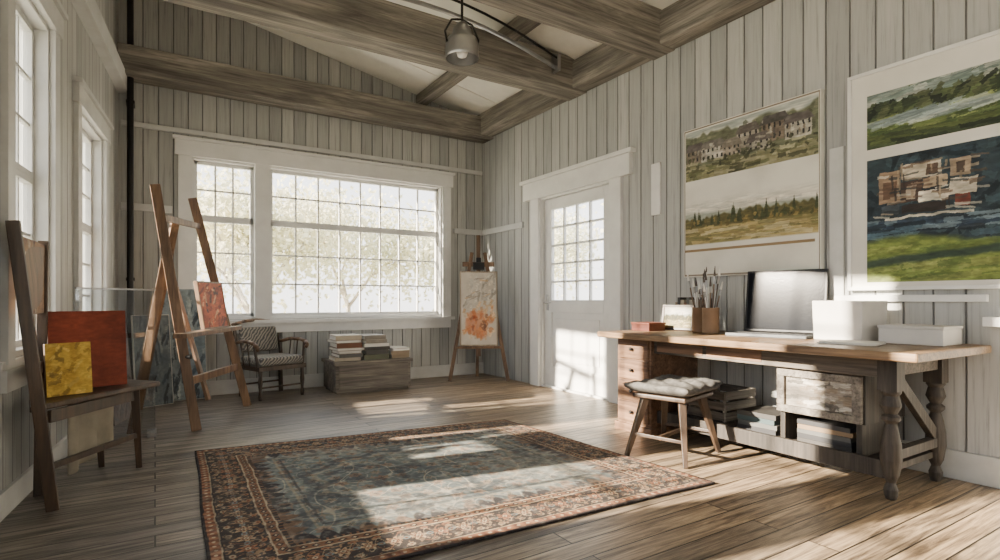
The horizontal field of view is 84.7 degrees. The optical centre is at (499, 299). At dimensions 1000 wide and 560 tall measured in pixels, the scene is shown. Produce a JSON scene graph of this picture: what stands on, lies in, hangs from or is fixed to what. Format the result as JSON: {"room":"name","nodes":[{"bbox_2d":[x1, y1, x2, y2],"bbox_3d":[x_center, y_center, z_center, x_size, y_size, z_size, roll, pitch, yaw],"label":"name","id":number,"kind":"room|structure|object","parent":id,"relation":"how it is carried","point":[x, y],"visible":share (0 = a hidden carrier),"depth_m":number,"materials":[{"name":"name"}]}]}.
{"room":"art studio","nodes":[
{"label":"art studio","id":0,"kind":"room"},
{"bbox_2d":[0,0,117,491],"bbox_3d":[-2.010,-1.275,1.756,0.180,4.550,8.280,0,0,-27],"label":"wall","id":1,"kind":"structure","parent":0,"point":[79,57],"depth_m":3.62,"materials":[{"name":"grey wood"}]},
{"bbox_2d":[0,435,66,521],"bbox_3d":[-1.919,0.940,1.797,0.022,0.120,7.870,0,0,-27],"label":"baseboard","id":2,"kind":"structure","parent":1,"relation":"attached to","point":[16,491],"depth_m":2.71,"materials":[{"name":"paint"}]},
{"bbox_2d":[0,0,67,393],"bbox_3d":[-2.546,-0.660,2.889,0.240,2.180,0.993,0,0,-27],"label":"window","id":3,"kind":"structure","parent":1,"relation":"in","point":[31,31],"depth_m":3.13,"materials":[{"name":"paint"}]},
{"bbox_2d":[72,76,113,310],"bbox_3d":[-3.202,-0.540,4.195,0.240,1.940,1.184,0,0,-27],"label":"window","id":4,"kind":"structure","parent":1,"relation":"in","point":[92,128],"depth_m":4.52,"materials":[{"name":"paint"}]},
{"bbox_2d":[71,0,126,93],"bbox_3d":[-1.887,-2.080,1.812,0.090,0.160,7.870,0,0,-27],"label":"trim","id":5,"kind":"structure","parent":1,"relation":"attached to","point":[88,11],"depth_m":4.30,"materials":[{"name":"paint"}]},
{"bbox_2d":[390,32,598,104],"bbox_3d":[-0.701,-2.886,3.841,4.502,0.912,4.500,0,0,-32],"label":"trim","id":6,"kind":"structure","parent":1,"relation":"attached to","point":[585,40],"depth_m":6.33,"materials":[{"name":"paint"}]},
{"bbox_2d":[118,0,482,380],"bbox_3d":[-1.965,-1.275,6.537,4.330,4.550,0.180,0,0,-32],"label":"wall","id":7,"kind":"structure","parent":0,"point":[160,25],"depth_m":5.96,"materials":[{"name":"grey wood"}]},
{"bbox_2d":[126,0,134,379],"bbox_3d":[-3.567,-0.950,5.299,0.120,3.900,0.209,0,0,-32],"label":"vertical pipe","id":8,"kind":"object","parent":7,"relation":"attached to","point":[130,103],"visible":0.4,"depth_m":5.24,"materials":[{"name":"black metal"}]},
{"bbox_2d":[121,202,171,212],"bbox_3d":[-3.502,-0.915,5.450,0.430,0.070,0.025,0,0,-32],"label":"trim","id":9,"kind":"structure","parent":7,"relation":"attached to","point":[137,207],"depth_m":5.43,"materials":[{"name":"paint"}]},
{"bbox_2d":[121,120,482,175],"bbox_3d":[-1.964,-1.725,6.413,4.060,0.050,0.030,0,0,-32],"label":"trim","id":10,"kind":"structure","parent":7,"relation":"attached to","point":[123,122],"depth_m":6.16,"materials":[{"name":"paint"}]},
{"bbox_2d":[117,42,492,143],"bbox_3d":[-1.889,-2.265,6.295,4.100,0.270,0.270,0,0,-32],"label":"ceiling beam","id":11,"kind":"structure","parent":7,"relation":"attached to","point":[147,66],"depth_m":5.92,"materials":[{"name":"brown wood"}]},
{"bbox_2d":[172,134,454,333],"bbox_3d":[-2.001,-0.655,6.473,3.200,2.030,0.250,0,0,-32],"label":"window","id":12,"kind":"structure","parent":7,"relation":"in","point":[262,163],"depth_m":6.19,"materials":[{"name":"white paint"}]},
{"bbox_2d":[207,362,482,395],"bbox_3d":[-1.967,0.925,6.418,4.100,0.150,0.020,0,0,-32],"label":"baseboard","id":13,"kind":"structure","parent":7,"relation":"attached to","point":[221,387],"depth_m":6.26,"materials":[{"name":"paint"}]},
{"bbox_2d":[454,228,481,235],"bbox_3d":[-0.429,-0.915,7.381,0.430,0.070,0.025,0,0,-32],"label":"trim","id":14,"kind":"structure","parent":7,"relation":"attached to","point":[456,230],"depth_m":7.37,"materials":[{"name":"paint"}]},
{"bbox_2d":[246,0,677,115],"bbox_3d":[-0.312,-3.015,2.751,5.600,1.270,8.390,0,0,-32],"label":"ceiling","id":15,"kind":"structure","parent":0,"point":[385,68],"depth_m":6.24,"materials":[{"name":"paint"}]},
{"bbox_2d":[162,0,586,100],"bbox_3d":[-0.992,-2.315,4.679,4.300,0.330,0.300,0,0,-32],"label":"ceiling beam","id":16,"kind":"structure","parent":15,"relation":"attached to","point":[382,27],"depth_m":4.63,"materials":[{"name":"brown wood"}]},
{"bbox_2d":[402,0,560,73],"bbox_3d":[-0.703,-2.350,4.454,3.190,0.201,0.391,0,0,-32],"label":"rail","id":17,"kind":"object","parent":16,"relation":"attached to","point":[555,65],"visible":0.99,"depth_m":4.79,"materials":[{"name":"metal"}]},
{"bbox_2d":[416,16,541,104],"bbox_3d":[1.096,-2.530,3.630,0.120,0.140,7.960,0,0,-32],"label":"ceiling beam","id":18,"kind":"structure","parent":15,"relation":"attached to","point":[446,81],"depth_m":6.17,"materials":[{"name":"brown wood"}]},
{"bbox_2d":[473,0,674,59],"bbox_3d":[-0.415,-2.305,3.667,4.400,0.310,0.250,0,0,-32],"label":"ceiling beam","id":19,"kind":"structure","parent":15,"relation":"attached to","point":[631,26],"depth_m":4.36,"materials":[{"name":"brown wood"}]},
{"bbox_2d":[444,0,478,65],"bbox_3d":[-0.260,-1.899,3.758,0.234,0.499,0.234,0,0,0],"label":"pendant lamp","id":20,"kind":"object","parent":19,"relation":"hanging from","point":[461,48],"visible":1,"depth_m":3.70,"materials":[{"name":"metal"}]},
{"bbox_2d":[477,0,775,136],"bbox_3d":[1.802,-2.300,4.085,0.199,0.280,7.980,0,0,-32],"label":"ceiling beam","id":21,"kind":"structure","parent":15,"relation":"attached to","point":[682,22],"depth_m":5.11,"materials":[{"name":"brown wood"}]},
{"bbox_2d":[0,373,999,559],"bbox_3d":[-0.396,1.060,2.698,5.400,0.120,7.990,0,0,-32],"label":"floor","id":22,"kind":"structure","parent":0,"point":[761,504],"depth_m":2.77,"materials":[{"name":"brown wood"}]},
{"bbox_2d":[5,220,159,512],"bbox_3d":[-2.302,0.320,2.959,0.429,1.366,0.993,0,0,1],"label":"wooden chair","id":23,"kind":"object","parent":22,"relation":"on","point":[29,259],"visible":0.99,"depth_m":2.68,"materials":[{"name":"brown wood"}]},
{"bbox_2d":[43,342,92,397],"bbox_3d":[-2.245,0.358,2.855,0.049,0.270,0.200,0,0,31],"label":"painting","id":24,"kind":"object","parent":23,"relation":"on","point":[67,366],"visible":1,"depth_m":2.84,"materials":[{"name":"paint"}]},
{"bbox_2d":[48,311,126,386],"bbox_3d":[-2.324,0.278,3.095,0.078,0.432,0.360,0,0,40],"label":"painting","id":25,"kind":"object","parent":23,"relation":"on","point":[105,331],"visible":0.65,"depth_m":3.12,"materials":[{"name":"paint"}]},
{"bbox_2d":[67,403,113,475],"bbox_3d":[-2.189,0.710,2.946,0.044,0.360,0.335,0,0,0],"label":"canvas","id":26,"kind":"object","parent":23,"relation":"hanging from","point":[86,431],"visible":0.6,"depth_m":2.91,"materials":[{"name":"fabric"}]},
{"bbox_2d":[75,287,156,437],"bbox_3d":[-2.615,0.460,3.766,0.156,1.081,0.788,0,0,6],"label":"panel","id":27,"kind":"object","parent":22,"relation":"on","point":[152,432],"visible":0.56,"depth_m":3.98,"materials":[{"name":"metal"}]},
{"bbox_2d":[113,332,131,425],"bbox_3d":[-3.143,0.638,4.532,0.093,0.720,0.420,0,0,-15],"label":"painting","id":28,"kind":"object","parent":22,"relation":"on","point":[122,412],"visible":0.23,"depth_m":4.56,"materials":[{"name":"paint"}]},
{"bbox_2d":[131,315,173,407],"bbox_3d":[-3.288,0.570,5.195,0.135,0.857,0.320,0,0,36],"label":"painting","id":29,"kind":"object","parent":22,"relation":"on","point":[161,367],"visible":0.68,"depth_m":5.20,"materials":[{"name":"paint"}]},
{"bbox_2d":[152,288,206,400],"bbox_3d":[-3.208,0.442,5.504,0.460,1.113,0.186,0,0,-38],"label":"painting","id":30,"kind":"object","parent":22,"relation":"on","point":[188,296],"visible":0.35,"depth_m":5.54,"materials":[{"name":"paint"}]},
{"bbox_2d":[126,184,251,433],"bbox_3d":[-2.727,0.050,4.576,0.998,1.917,1.115,0,0,-12],"label":"easel","id":31,"kind":"object","parent":22,"relation":"on","point":[166,278],"visible":0.94,"depth_m":4.19,"materials":[{"name":"brown wood"}]},
{"bbox_2d":[173,326,241,337],"bbox_3d":[-2.424,0.263,4.611,0.100,0.045,1.056,0,0,-5],"label":"tray","id":32,"kind":"object","parent":31,"relation":"on","point":[179,332],"depth_m":4.43,"materials":[{"name":"brown wood"}]},
{"bbox_2d":[193,281,228,329],"bbox_3d":[-2.453,0.043,4.675,0.093,0.399,0.460,0,0,-4],"label":"painting","id":33,"kind":"object","parent":31,"relation":"on","point":[210,300],"visible":1,"depth_m":4.63,"materials":[{"name":"paint"}]},
{"bbox_2d":[231,318,308,400],"bbox_3d":[-2.428,0.600,5.773,0.591,0.802,0.599,0,0,39],"label":"armchair","id":34,"kind":"object","parent":22,"relation":"on","point":[252,339],"visible":0.86,"depth_m":5.76,"materials":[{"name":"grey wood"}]},
{"bbox_2d":[241,353,302,366],"bbox_3d":[-2.381,0.622,5.736,0.422,0.088,0.475,0,0,39],"label":"seat cushion","id":35,"kind":"object","parent":34,"relation":"on","point":[274,359],"depth_m":5.60,"materials":[{"name":"fabric"}]},
{"bbox_2d":[321,357,412,394],"bbox_3d":[-1.501,0.828,6.202,0.880,0.345,0.540,0,0,-32],"label":"crate","id":36,"kind":"object","parent":22,"relation":"on","point":[342,377],"visible":0.93,"depth_m":5.97,"materials":[{"name":"brown wood"}]},
{"bbox_2d":[329,356,360,361],"bbox_3d":[-1.702,0.635,6.005,0.278,0.036,0.310,0,0,-29],"label":"book","id":37,"kind":"object","parent":36,"relation":"on","point":[335,359],"visible":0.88,"depth_m":5.88,"materials":[{"name":"white paper"}]},
{"bbox_2d":[331,352,362,357],"bbox_3d":[-1.677,0.598,6.013,0.256,0.036,0.327,0,0,-32],"label":"book","id":38,"kind":"object","parent":37,"relation":"on","point":[333,354],"visible":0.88,"depth_m":5.88,"materials":[{"name":"white paper"}]},
{"bbox_2d":[332,350,360,354],"bbox_3d":[-1.677,0.562,6.008,0.251,0.036,0.261,0,0,-34],"label":"book","id":39,"kind":"object","parent":38,"relation":"on","point":[333,351],"visible":0.66,"depth_m":5.91,"materials":[{"name":"white paper"}]},
{"bbox_2d":[329,346,364,350],"bbox_3d":[-1.678,0.528,6.001,0.295,0.031,0.308,0,0,-35],"label":"book","id":40,"kind":"object","parent":39,"relation":"on","point":[330,347],"visible":0.67,"depth_m":5.88,"materials":[{"name":"white paper"}]},
{"bbox_2d":[330,343,361,347],"bbox_3d":[-1.689,0.487,6.012,0.270,0.050,0.337,0,0,-30],"label":"book","id":41,"kind":"object","parent":40,"relation":"on","point":[342,345],"visible":0.82,"depth_m":5.88,"materials":[{"name":"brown paper"}]},
{"bbox_2d":[327,339,360,343],"bbox_3d":[-1.708,0.446,6.006,0.275,0.031,0.322,0,0,-35],"label":"book","id":42,"kind":"object","parent":41,"relation":"on","point":[328,340],"visible":0.77,"depth_m":5.89,"materials":[{"name":"white paper"}]},
{"bbox_2d":[329,334,361,340],"bbox_3d":[-1.691,0.405,6.001,0.280,0.051,0.279,0,0,-31],"label":"book","id":43,"kind":"object","parent":42,"relation":"on","point":[336,337],"visible":0.98,"depth_m":5.90,"materials":[{"name":"white paper"}]},
{"bbox_2d":[361,354,388,359],"bbox_3d":[-1.453,0.626,6.177,0.287,0.055,0.337,0,0,-35],"label":"book","id":44,"kind":"object","parent":36,"relation":"on","point":[372,356],"visible":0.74,"depth_m":6.03,"materials":[{"name":"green paper"}]},
{"bbox_2d":[361,349,387,354],"bbox_3d":[-1.423,0.574,6.179,0.255,0.048,0.283,0,0,-29],"label":"book","id":45,"kind":"object","parent":44,"relation":"on","point":[369,352],"visible":0.73,"depth_m":6.06,"materials":[{"name":"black paper"}]},
{"bbox_2d":[364,346,389,350],"bbox_3d":[-1.426,0.533,6.152,0.296,0.032,0.284,0,0,-34],"label":"book","id":46,"kind":"object","parent":45,"relation":"on","point":[385,347],"visible":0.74,"depth_m":6.03,"materials":[{"name":"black paper"}]},
{"bbox_2d":[362,342,389,347],"bbox_3d":[-1.439,0.494,6.170,0.293,0.045,0.304,0,0,-35],"label":"book","id":47,"kind":"object","parent":46,"relation":"on","point":[365,345],"visible":0.49,"depth_m":6.04,"materials":[{"name":"white paper"}]},
{"bbox_2d":[361,339,386,342],"bbox_3d":[-1.438,0.453,6.142,0.243,0.036,0.303,0,0,-35],"label":"book","id":48,"kind":"object","parent":47,"relation":"on","point":[373,340],"visible":0.71,"depth_m":6.03,"materials":[{"name":"white paper"}]},
{"bbox_2d":[359,334,385,339],"bbox_3d":[-1.458,0.412,6.175,0.251,0.045,0.285,0,0,-35],"label":"book","id":49,"kind":"object","parent":48,"relation":"on","point":[364,336],"visible":0.82,"depth_m":6.06,"materials":[{"name":"white paper"}]},
{"bbox_2d":[389,354,408,357],"bbox_3d":[-1.201,0.632,6.320,0.207,0.042,0.305,0,0,-33],"label":"book","id":50,"kind":"object","parent":36,"relation":"on","point":[400,355],"visible":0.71,"depth_m":6.19,"materials":[{"name":"white paper"}]},
{"bbox_2d":[388,350,408,354],"bbox_3d":[-1.207,0.591,6.298,0.218,0.041,0.338,0,0,-32],"label":"book","id":51,"kind":"object","parent":50,"relation":"on","point":[389,351],"visible":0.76,"depth_m":6.15,"materials":[{"name":"white paper"}]},
{"bbox_2d":[388,346,408,350],"bbox_3d":[-1.188,0.555,6.294,0.202,0.030,0.309,0,0,-33],"label":"book","id":52,"kind":"object","parent":51,"relation":"on","point":[392,348],"visible":0.66,"depth_m":6.19,"materials":[{"name":"white paper"}]},
{"bbox_2d":[195,419,714,559],"bbox_3d":[-0.444,0.991,3.263,2.414,0.012,2.202,0,0,-32],"label":"area rug","id":53,"kind":"object","parent":22,"relation":"on","point":[407,493],"visible":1,"depth_m":2.88,"materials":[{"name":"fabric"}]},
{"bbox_2d":[448,235,509,381],"bbox_3d":[-0.278,0.092,6.986,0.764,1.826,0.474,0,0,-5],"label":"easel","id":54,"kind":"object","parent":22,"relation":"on","point":[478,265],"visible":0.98,"depth_m":6.84,"materials":[{"name":"brown wood"}]},
{"bbox_2d":[460,271,497,345],"bbox_3d":[-0.264,0.105,6.830,0.470,0.928,0.128,0,0,-5],"label":"painting","id":55,"kind":"object","parent":54,"relation":"on","point":[478,289],"visible":1,"depth_m":6.82,"materials":[{"name":"paint"}]},
{"bbox_2d":[455,346,502,348],"bbox_3d":[-0.261,0.585,6.799,0.580,0.030,0.100,0,0,-5],"label":"tray","id":56,"kind":"object","parent":54,"relation":"on","point":[456,347],"depth_m":6.75,"materials":[{"name":"brown wood"}]},
{"bbox_2d":[623,374,722,468],"bbox_3d":[1.125,0.757,3.566,0.442,0.492,0.526,0,0,44],"label":"stool","id":57,"kind":"object","parent":22,"relation":"on","point":[682,390],"visible":1,"depth_m":3.50,"materials":[{"name":"brown wood"}]},
{"bbox_2d":[623,374,722,396],"bbox_3d":[1.125,0.551,3.566,0.442,0.081,0.526,0,0,44],"label":"cushion","id":58,"kind":"object","parent":57,"relation":"on","point":[669,385],"depth_m":3.46,"materials":[{"name":"white fabric"}]},
{"bbox_2d":[597,330,990,500],"bbox_3d":[1.680,0.620,3.566,0.900,0.760,2.090,0,0,-32],"label":"desk","id":59,"kind":"object","parent":22,"relation":"on","point":[866,387],"visible":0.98,"depth_m":3.02,"materials":[{"name":"brown wood"}]},
{"bbox_2d":[631,322,665,330],"bbox_3d":[1.165,0.207,4.311,0.190,0.065,0.190,0,0,-32],"label":"wooden box","id":60,"kind":"object","parent":59,"relation":"on","point":[637,326],"visible":1,"depth_m":4.25,"materials":[{"name":"wood"}]},
{"bbox_2d":[661,305,694,330],"bbox_3d":[1.398,0.138,4.310,0.260,0.200,0.066,0,0,41],"label":"painting","id":61,"kind":"object","parent":59,"relation":"on","point":[676,317],"visible":0.97,"depth_m":4.30,"materials":[{"name":"paper"}]},
{"bbox_2d":[678,297,685,304],"bbox_3d":[1.511,0.108,4.473,0.160,0.260,0.028,0,0,-32],"label":"picture frame","id":62,"kind":"object","parent":59,"relation":"on","point":[679,298],"visible":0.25,"depth_m":4.43,"materials":[{"name":"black wood"}]},
{"bbox_2d":[686,297,701,304],"bbox_3d":[1.558,0.108,4.399,0.160,0.260,0.028,0,0,-32],"label":"picture frame","id":63,"kind":"object","parent":59,"relation":"on","point":[687,298],"visible":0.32,"depth_m":4.36,"materials":[{"name":"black wood"}]},
{"bbox_2d":[691,307,703,332],"bbox_3d":[1.480,0.147,4.072,0.114,0.184,0.114,0,0,-32],"label":"jar","id":64,"kind":"object","parent":59,"relation":"on","point":[696,312],"visible":0.7,"depth_m":4.03,"materials":[{"name":"wood"}]},
{"bbox_2d":[687,272,694,307],"bbox_3d":[1.440,0.005,4.101,0.092,0.439,0.018,0,0,42],"label":"brush","id":65,"kind":"object","parent":64,"relation":"in","point":[687,272],"visible":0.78,"depth_m":4.11,"materials":[{"name":"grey wood"}]},
{"bbox_2d":[693,280,696,307],"bbox_3d":[1.446,0.033,4.045,0.081,0.383,0.018,0,0,-32],"label":"brush","id":66,"kind":"object","parent":64,"relation":"in","point":[693,280],"visible":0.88,"depth_m":4.03,"materials":[{"name":"wood"}]},
{"bbox_2d":[695,280,697,307],"bbox_3d":[1.472,0.029,4.097,0.018,0.390,0.045,0,0,-5],"label":"brush","id":67,"kind":"object","parent":64,"relation":"in","point":[696,285],"visible":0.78,"depth_m":4.10,"materials":[{"name":"wood"}]},
{"bbox_2d":[702,308,718,333],"bbox_3d":[1.504,0.147,3.922,0.123,0.184,0.123,0,0,-32],"label":"jar","id":68,"kind":"object","parent":59,"relation":"on","point":[710,316],"visible":0.97,"depth_m":3.87,"materials":[{"name":"brown wood"}]},
{"bbox_2d":[698,281,704,307],"bbox_3d":[1.470,0.043,3.951,0.082,0.362,0.018,0,0,33],"label":"brush","id":69,"kind":"object","parent":68,"relation":"in","point":[700,288],"visible":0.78,"depth_m":3.96,"materials":[{"name":"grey wood"}]},
{"bbox_2d":[703,284,706,307],"bbox_3d":[1.469,0.055,3.898,0.077,0.339,0.018,0,0,-32],"label":"brush","id":70,"kind":"object","parent":68,"relation":"in","point":[704,290],"visible":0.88,"depth_m":3.88,"materials":[{"name":"wood"}]},
{"bbox_2d":[705,271,708,307],"bbox_3d":[1.492,0.006,3.950,0.018,0.436,0.053,0,0,-10],"label":"brush","id":71,"kind":"object","parent":68,"relation":"in","point":[705,271],"visible":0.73,"depth_m":3.96,"materials":[{"name":"wood"}]},
{"bbox_2d":[709,278,711,307],"bbox_3d":[1.491,0.033,3.897,0.018,0.381,0.047,0,0,14],"label":"brush","id":72,"kind":"object","parent":68,"relation":"in","point":[710,285],"visible":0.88,"depth_m":3.88,"materials":[{"name":"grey wood"}]},
{"bbox_2d":[712,268,715,307],"bbox_3d":[1.528,-0.011,3.942,0.057,0.469,0.018,0,0,-32],"label":"brush","id":73,"kind":"object","parent":68,"relation":"in","point":[714,274],"visible":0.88,"depth_m":3.94,"materials":[{"name":"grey wood"}]},
{"bbox_2d":[714,265,720,307],"bbox_3d":[1.522,-0.011,3.868,0.018,0.470,0.105,0,0,-13],"label":"brush","id":74,"kind":"object","parent":68,"relation":"in","point":[719,272],"visible":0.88,"depth_m":3.84,"materials":[{"name":"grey wood"}]},
{"bbox_2d":[716,282,722,307],"bbox_3d":[1.548,0.046,3.920,0.081,0.356,0.018,0,0,9],"label":"brush","id":75,"kind":"object","parent":68,"relation":"in","point":[720,290],"visible":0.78,"depth_m":3.91,"materials":[{"name":"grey wood"}]},
{"bbox_2d":[687,383,755,423],"bbox_3d":[1.570,0.727,3.892,0.352,0.215,0.312,0,0,-32],"label":"wooden crate","id":76,"kind":"object","parent":59,"relation":"on","point":[739,397],"visible":0.64,"depth_m":3.76,"materials":[{"name":"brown wood"}]},
{"bbox_2d":[737,423,780,435],"bbox_3d":[1.738,0.819,3.549,0.280,0.030,0.260,0,0,-32],"label":"folder","id":77,"kind":"object","parent":59,"relation":"on","point":[757,429],"visible":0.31,"depth_m":3.45,"materials":[{"name":"grey paper"}]},
{"bbox_2d":[738,419,780,430],"bbox_3d":[1.738,0.788,3.549,0.290,0.030,0.271,0,0,-32],"label":"folder","id":78,"kind":"object","parent":77,"relation":"on","point":[740,421],"visible":0.44,"depth_m":3.46,"materials":[{"name":"white paper"}]},
{"bbox_2d":[737,414,780,425],"bbox_3d":[1.738,0.758,3.549,0.280,0.030,0.260,0,0,-30],"label":"folder","id":79,"kind":"object","parent":78,"relation":"on","point":[740,416],"visible":0.44,"depth_m":3.45,"materials":[{"name":"grey paper"}]},
{"bbox_2d":[738,405,780,420],"bbox_3d":[1.738,0.727,3.549,0.281,0.030,0.262,0,0,-32],"label":"folder","id":80,"kind":"object","parent":79,"relation":"on","point":[760,411],"visible":0.71,"depth_m":3.51,"materials":[{"name":"beige paper"}]},
{"bbox_2d":[725,268,828,338],"bbox_3d":[1.836,0.016,3.658,0.401,0.446,0.520,0,0,-43],"label":"laptop","id":81,"kind":"object","parent":59,"relation":"on","point":[778,302],"visible":0.8,"depth_m":3.75,"materials":[{"name":"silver metal"}]},
{"bbox_2d":[670,409,932,468],"bbox_3d":[1.810,0.853,3.547,0.560,0.035,1.500,0,0,-32],"label":"shelf","id":82,"kind":"object","parent":59,"relation":"attached to","point":[926,455],"depth_m":2.97,"materials":[{"name":"grey wood"}]},
{"bbox_2d":[797,437,855,452],"bbox_3d":[1.936,0.821,3.178,0.241,0.026,0.301,0,0,-32],"label":"folder","id":83,"kind":"object","parent":59,"relation":"on","point":[853,450],"visible":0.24,"depth_m":3.10,"materials":[{"name":"grey paper"}]},
{"bbox_2d":[797,432,855,447],"bbox_3d":[1.936,0.794,3.178,0.243,0.026,0.302,0,0,-32],"label":"folder","id":84,"kind":"object","parent":83,"relation":"on","point":[802,435],"visible":0.46,"depth_m":3.10,"materials":[{"name":"grey paper"}]},
{"bbox_2d":[797,428,855,442],"bbox_3d":[1.936,0.768,3.178,0.248,0.026,0.307,0,0,-32],"label":"folder","id":85,"kind":"object","parent":84,"relation":"on","point":[814,433],"visible":0.44,"depth_m":3.09,"materials":[{"name":"grey paper"}]},
{"bbox_2d":[798,423,855,438],"bbox_3d":[1.936,0.741,3.178,0.249,0.026,0.307,0,0,-32],"label":"folder","id":86,"kind":"object","parent":85,"relation":"on","point":[801,426],"visible":0.47,"depth_m":3.10,"materials":[{"name":"beige paper"}]},
{"bbox_2d":[797,416,855,433],"bbox_3d":[1.936,0.715,3.178,0.252,0.026,0.309,0,0,-32],"label":"folder","id":87,"kind":"object","parent":86,"relation":"on","point":[835,425],"visible":0.62,"depth_m":3.12,"materials":[{"name":"grey paper"}]},
{"bbox_2d":[812,301,887,340],"bbox_3d":[2.092,0.122,3.287,0.280,0.235,0.290,0,0,-29],"label":"storage bin","id":88,"kind":"object","parent":59,"relation":"on","point":[838,320],"visible":0.82,"depth_m":3.18,"materials":[{"name":"white plastic"}]},
{"bbox_2d":[817,342,885,345],"bbox_3d":[1.917,0.235,3.000,0.200,0.006,0.280,0,0,-44],"label":"pad","id":89,"kind":"object","parent":59,"relation":"on","point":[817,342],"visible":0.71,"depth_m":2.93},
{"bbox_2d":[819,339,884,344],"bbox_3d":[1.926,0.229,3.006,0.280,0.006,0.200,0,0,41],"label":"pad","id":90,"kind":"object","parent":89,"relation":"on","point":[825,340],"visible":1,"depth_m":2.99,"materials":[{"name":"white paper"}]},
{"bbox_2d":[877,324,962,345],"bbox_3d":[2.306,0.190,3.021,0.250,0.100,0.310,0,0,-32],"label":"flat box","id":91,"kind":"object","parent":59,"relation":"on","point":[913,334],"visible":0.94,"depth_m":2.93,"materials":[{"name":"white cardboard"}]},
{"bbox_2d":[483,0,999,457],"bbox_3d":[1.966,-0.705,4.182,0.180,3.430,7.990,0,0,-32],"label":"wall","id":92,"kind":"structure","parent":0,"point":[781,50],"depth_m":4.37,"materials":[{"name":"grey wood"}]},
{"bbox_2d":[482,222,523,235],"bbox_3d":[0.022,-0.915,7.083,0.025,0.070,0.970,0,0,-32],"label":"trim","id":93,"kind":"structure","parent":92,"relation":"attached to","point":[520,224],"depth_m":7.02,"materials":[{"name":"paint"}]},
{"bbox_2d":[543,185,608,397],"bbox_3d":[0.810,-0.087,5.913,0.106,2.135,1.120,0,0,-32],"label":"door","id":94,"kind":"structure","parent":92,"relation":"in","point":[576,358],"depth_m":5.92,"materials":[{"name":"white paint"}]},
{"bbox_2d":[519,147,635,403],"bbox_3d":[0.827,-0.205,5.923,0.255,2.430,1.830,0,0,-32],"label":"trim","id":95,"kind":"structure","parent":92,"relation":"attached to","point":[610,169],"depth_m":5.70,"materials":[{"name":"white paint"}]},
{"bbox_2d":[651,162,660,215],"bbox_3d":[1.394,-0.990,4.904,0.020,0.460,0.100,0,0,-32],"label":"trim","id":96,"kind":"structure","parent":92,"relation":"attached to","point":[655,168],"depth_m":4.89,"materials":[{"name":"white paint"}]},
{"bbox_2d":[684,89,823,276],"bbox_3d":[1.856,-0.800,4.143,0.041,1.220,1.120,0,0,-32],"label":"painting","id":97,"kind":"object","parent":92,"relation":"attached to","point":[754,179],"visible":0.98,"depth_m":4.05,"materials":[{"name":"paper"}]},
{"bbox_2d":[829,146,844,294],"bbox_3d":[2.213,-0.515,3.606,0.015,0.970,0.090,0,0,-32],"label":"trim","id":98,"kind":"structure","parent":92,"relation":"attached to","point":[836,155],"depth_m":3.60,"materials":[{"name":"paint"}]},
{"bbox_2d":[834,294,988,301],"bbox_3d":[2.410,-0.010,3.274,0.035,0.040,0.780,0,0,-32],"label":"trim","id":99,"kind":"structure","parent":92,"relation":"attached to","point":[973,297],"depth_m":3.21,"materials":[{"name":"white paint"}]},
{"bbox_2d":[847,29,999,290],"bbox_3d":[2.485,-0.740,3.133,0.050,1.360,0.920,0,0,-32],"label":"painting","id":100,"kind":"object","parent":92,"relation":"attached to","point":[923,130],"visible":1,"depth_m":3.16,"materials":[{"name":"paper"}]},
{"bbox_2d":[901,440,999,488],"bbox_3d":[2.569,0.920,3.032,0.022,0.160,5.200,0,0,-32],"label":"baseboard","id":101,"kind":"structure","parent":92,"relation":"attached to","point":[979,469],"depth_m":3.01,"materials":[{"name":"paint"}]},
{"bbox_2d":[982,317,999,326],"bbox_3d":[3.255,0.115,1.869,0.100,0.050,2.500,0,0,-32],"label":"trim","id":102,"kind":"structure","parent":92,"relation":"attached to","point":[986,321],"depth_m":2.87,"materials":[{"name":"white paint"}]},
{"label":"outside","id":103,"kind":"structure","parent":0,"visible":0},
{"bbox_3d":[0.000,1.425,0.000,120.000,0.150,120.000,0,0,-32],"label":"ground","id":104,"kind":"structure","parent":103,"visible":0},
{"bbox_2d":[197,166,389,312],"bbox_3d":[-4.629,-0.688,10.440,4.494,4.876,4.850,0,0,10],"label":"tree","id":105,"kind":"object","parent":104,"relation":"on","point":[223,232],"visible":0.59,"depth_m":10.50,"materials":[{"name":"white plant"}]},
{"bbox_2d":[243,175,433,311],"bbox_3d":[-3.974,-0.823,13.268,6.269,5.146,4.267,0,0,31],"label":"tree","id":106,"kind":"object","parent":104,"relation":"on","point":[371,247],"visible":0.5,"depth_m":12.41,"materials":[{"name":"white plant"}]},
{"bbox_2d":[381,197,579,301],"bbox_3d":[-0.679,-0.688,13.606,4.850,4.876,4.494,0,0,-20],"label":"tree","id":107,"kind":"object","parent":104,"relation":"on","point":[431,269],"visible":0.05,"depth_m":12.74,"materials":[{"name":"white plant"}]},
{"bbox_2d":[554,205,602,299],"bbox_3d":[1.184,-0.823,16.565,4.267,5.146,6.269,0,0,1],"label":"tree","id":108,"kind":"object","parent":104,"relation":"on","point":[570,249],"visible":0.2,"depth_m":15.79,"materials":[{"name":"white plant"}]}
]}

